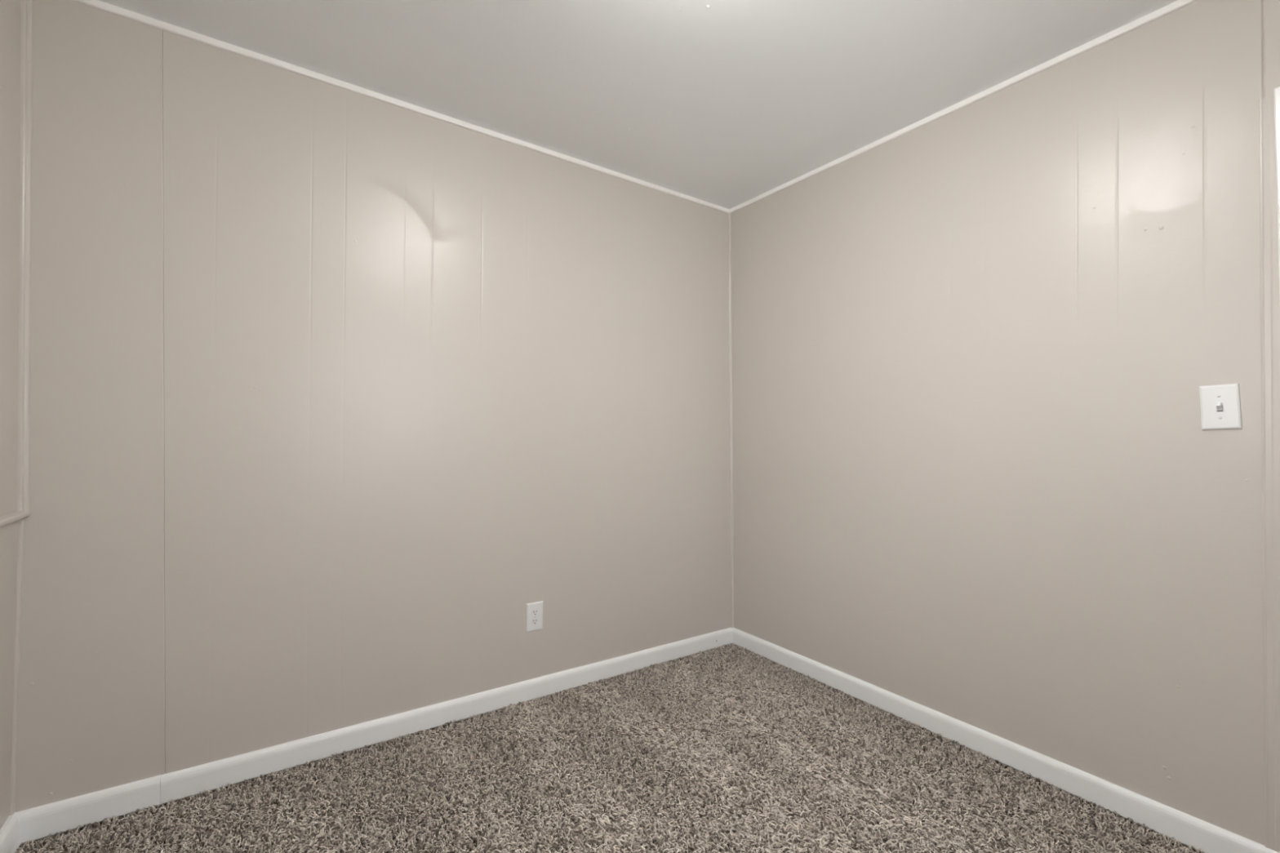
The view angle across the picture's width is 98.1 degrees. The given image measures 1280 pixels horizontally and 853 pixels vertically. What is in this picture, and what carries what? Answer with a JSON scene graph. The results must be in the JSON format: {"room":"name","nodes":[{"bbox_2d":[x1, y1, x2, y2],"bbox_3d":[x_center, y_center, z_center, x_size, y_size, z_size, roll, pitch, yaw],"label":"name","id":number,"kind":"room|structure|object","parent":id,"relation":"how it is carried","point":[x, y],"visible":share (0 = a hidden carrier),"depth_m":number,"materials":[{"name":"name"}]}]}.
{"room":"empty room","nodes":[
{"label":"empty room","id":0,"kind":"room"},
{"bbox_2d":[0,0,21,829],"bbox_3d":[-0.968,-0.061,0.348,0.119,2.460,2.980,1,-1,-35],"label":"wall","id":1,"kind":"structure","parent":0,"point":[10,10],"depth_m":1.50,"materials":[{"name":"beige paint"}]},
{"bbox_2d":[0,813,21,852],"bbox_3d":[-0.916,1.109,0.346,0.046,0.082,2.912,1,-1,-35],"label":"baseboard","id":2,"kind":"structure","parent":1,"relation":"attached to","point":[10,841],"depth_m":1.50,"materials":[{"name":"white paint"}]},
{"bbox_2d":[0,511,31,527],"bbox_3d":[-0.906,0.237,0.364,0.032,0.025,2.938,1,-1,-35],"label":"trim","id":3,"kind":"structure","parent":1,"relation":"attached to","point":[13,517],"depth_m":1.48,"materials":[{"name":"grey paint"}]},
{"bbox_2d":[8,518,23,815],"bbox_3d":[-1.750,0.664,1.553,0.018,0.834,0.027,1,-1,-35],"label":"trim","id":4,"kind":"structure","parent":1,"relation":"attached to","point":[20,531],"depth_m":1.55,"materials":[{"name":"grey paint"}]},
{"bbox_2d":[17,0,33,511],"bbox_3d":[-1.745,-0.511,1.570,0.053,1.503,0.052,1,-1,-35],"label":"trim","id":5,"kind":"structure","parent":1,"relation":"attached to","point":[27,6],"depth_m":1.56,"materials":[{"name":"grey paint"}]},
{"bbox_2d":[14,0,730,844],"bbox_3d":[-0.614,-0.026,2.356,2.816,2.460,0.029,1,-1,-35],"label":"wall","id":6,"kind":"structure","parent":0,"point":[331,386],"depth_m":1.99,"materials":[{"name":"beige paint"}]},
{"bbox_2d":[13,627,732,843],"bbox_3d":[-0.617,1.143,2.332,2.806,0.083,0.036,1,-1,-35],"label":"baseboard","id":7,"kind":"structure","parent":6,"relation":"attached to","point":[180,784],"depth_m":1.95,"materials":[{"name":"white paint"}]},
{"bbox_2d":[71,0,728,213],"bbox_3d":[-0.624,-1.247,2.373,2.783,0.023,0.021,1,-1,-35],"label":"trim","id":8,"kind":"structure","parent":6,"relation":"attached to","point":[102,6],"depth_m":2.06,"materials":[{"name":"white wood"}]},
{"bbox_2d":[525,600,542,632],"bbox_3d":[-0.462,0.836,2.438,0.078,0.124,0.008,2,-1,-35],"label":"wall outlet","id":9,"kind":"object","parent":6,"relation":"attached to","point":[534,616],"visible":1,"depth_m":2.43,"materials":[{"name":"white plastic"}]},
{"bbox_2d":[531,617,538,624],"bbox_3d":[-0.463,0.855,2.438,0.033,0.028,0.006,1,-1,-35],"label":"receptacle","id":10,"kind":"object","parent":9,"relation":"attached to","point":[534,620],"depth_m":2.44,"materials":[{"name":"white plastic"}]},
{"bbox_2d":[531,608,538,615],"bbox_3d":[-0.462,0.816,2.439,0.033,0.028,0.006,1,-1,-35],"label":"receptacle","id":11,"kind":"object","parent":9,"relation":"attached to","point":[534,611],"depth_m":2.44,"materials":[{"name":"white plastic"}]},
{"bbox_2d":[728,213,733,627],"bbox_3d":[0.515,-0.041,3.143,0.070,2.342,0.028,1,-1,9],"label":"trim","id":12,"kind":"structure","parent":6,"relation":"attached to","point":[729,214],"depth_m":3.13,"materials":[{"name":"grey paint"}]},
{"bbox_2d":[17,644,1200,852],"bbox_3d":[0.250,1.188,1.192,2.908,0.001,3.010,1,-1,-35],"label":"floor","id":13,"kind":"structure","parent":0,"point":[1131,822],"depth_m":1.80,"materials":[{"name":"brown"}]},
{"bbox_2d":[14,642,1204,852],"bbox_3d":[0.222,1.177,1.132,2.725,0.024,2.892,1,-1,-35],"label":"carpet","id":14,"kind":"structure","parent":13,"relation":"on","point":[776,820],"depth_m":1.80,"materials":[{"name":"carpet"}]},
{"bbox_2d":[97,0,1177,208],"bbox_3d":[0.228,-1.263,1.188,2.840,0.003,3.000,1,-1,-35],"label":"ceiling","id":15,"kind":"structure","parent":0,"point":[726,104],"depth_m":1.90,"materials":[{"name":"white paint"}]},
{"bbox_2d":[730,0,1264,852],"bbox_3d":[1.388,-0.009,1.980,0.138,2.460,2.970,1,-1,-35],"label":"wall","id":16,"kind":"structure","parent":0,"point":[978,481],"depth_m":1.90,"materials":[{"name":"beige paint"}]},
{"bbox_2d":[728,0,1198,213],"bbox_3d":[1.351,-1.231,1.950,0.021,0.023,2.970,1,-1,-35],"label":"trim","id":17,"kind":"structure","parent":16,"relation":"attached to","point":[1179,4],"depth_m":2.02,"materials":[{"name":"white wood"}]},
{"bbox_2d":[732,627,1279,852],"bbox_3d":[1.095,1.162,2.296,0.036,0.083,2.049,1,-1,-35],"label":"baseboard","id":18,"kind":"structure","parent":16,"relation":"attached to","point":[1186,828],"depth_m":1.91,"materials":[{"name":"white paint"}]},
{"bbox_2d":[1199,383,1242,430],"bbox_3d":[1.612,-0.054,1.544,0.021,0.128,0.084,1,-1,-35],"label":"light switch","id":19,"kind":"object","parent":16,"relation":"attached to","point":[1220,405],"visible":1,"depth_m":1.54,"materials":[{"name":"white plastic"}]},
{"bbox_2d":[1259,94,1279,852],"bbox_3d":[1.682,0.124,1.464,0.038,2.005,0.054,1,-1,-35],"label":"trim","id":20,"kind":"structure","parent":16,"relation":"attached to","point":[1269,266],"depth_m":1.47,"materials":[{"name":"grey paint"}]},
{"bbox_2d":[1273,86,1279,293],"bbox_3d":[1.925,0.150,1.103,0.051,2.088,0.870,1,-1,-35],"label":"trim","id":21,"kind":"structure","parent":16,"relation":"attached to","point":[1277,91],"depth_m":1.46,"materials":[{"name":"white paint"}]},
{"bbox_2d":[1264,0,1279,97],"bbox_3d":[1.694,-1.051,1.462,0.017,0.344,0.064,1,-1,-35],"label":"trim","id":22,"kind":"structure","parent":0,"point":[1272,7],"depth_m":1.47,"materials":[{"name":"beige paint"}]}
]}

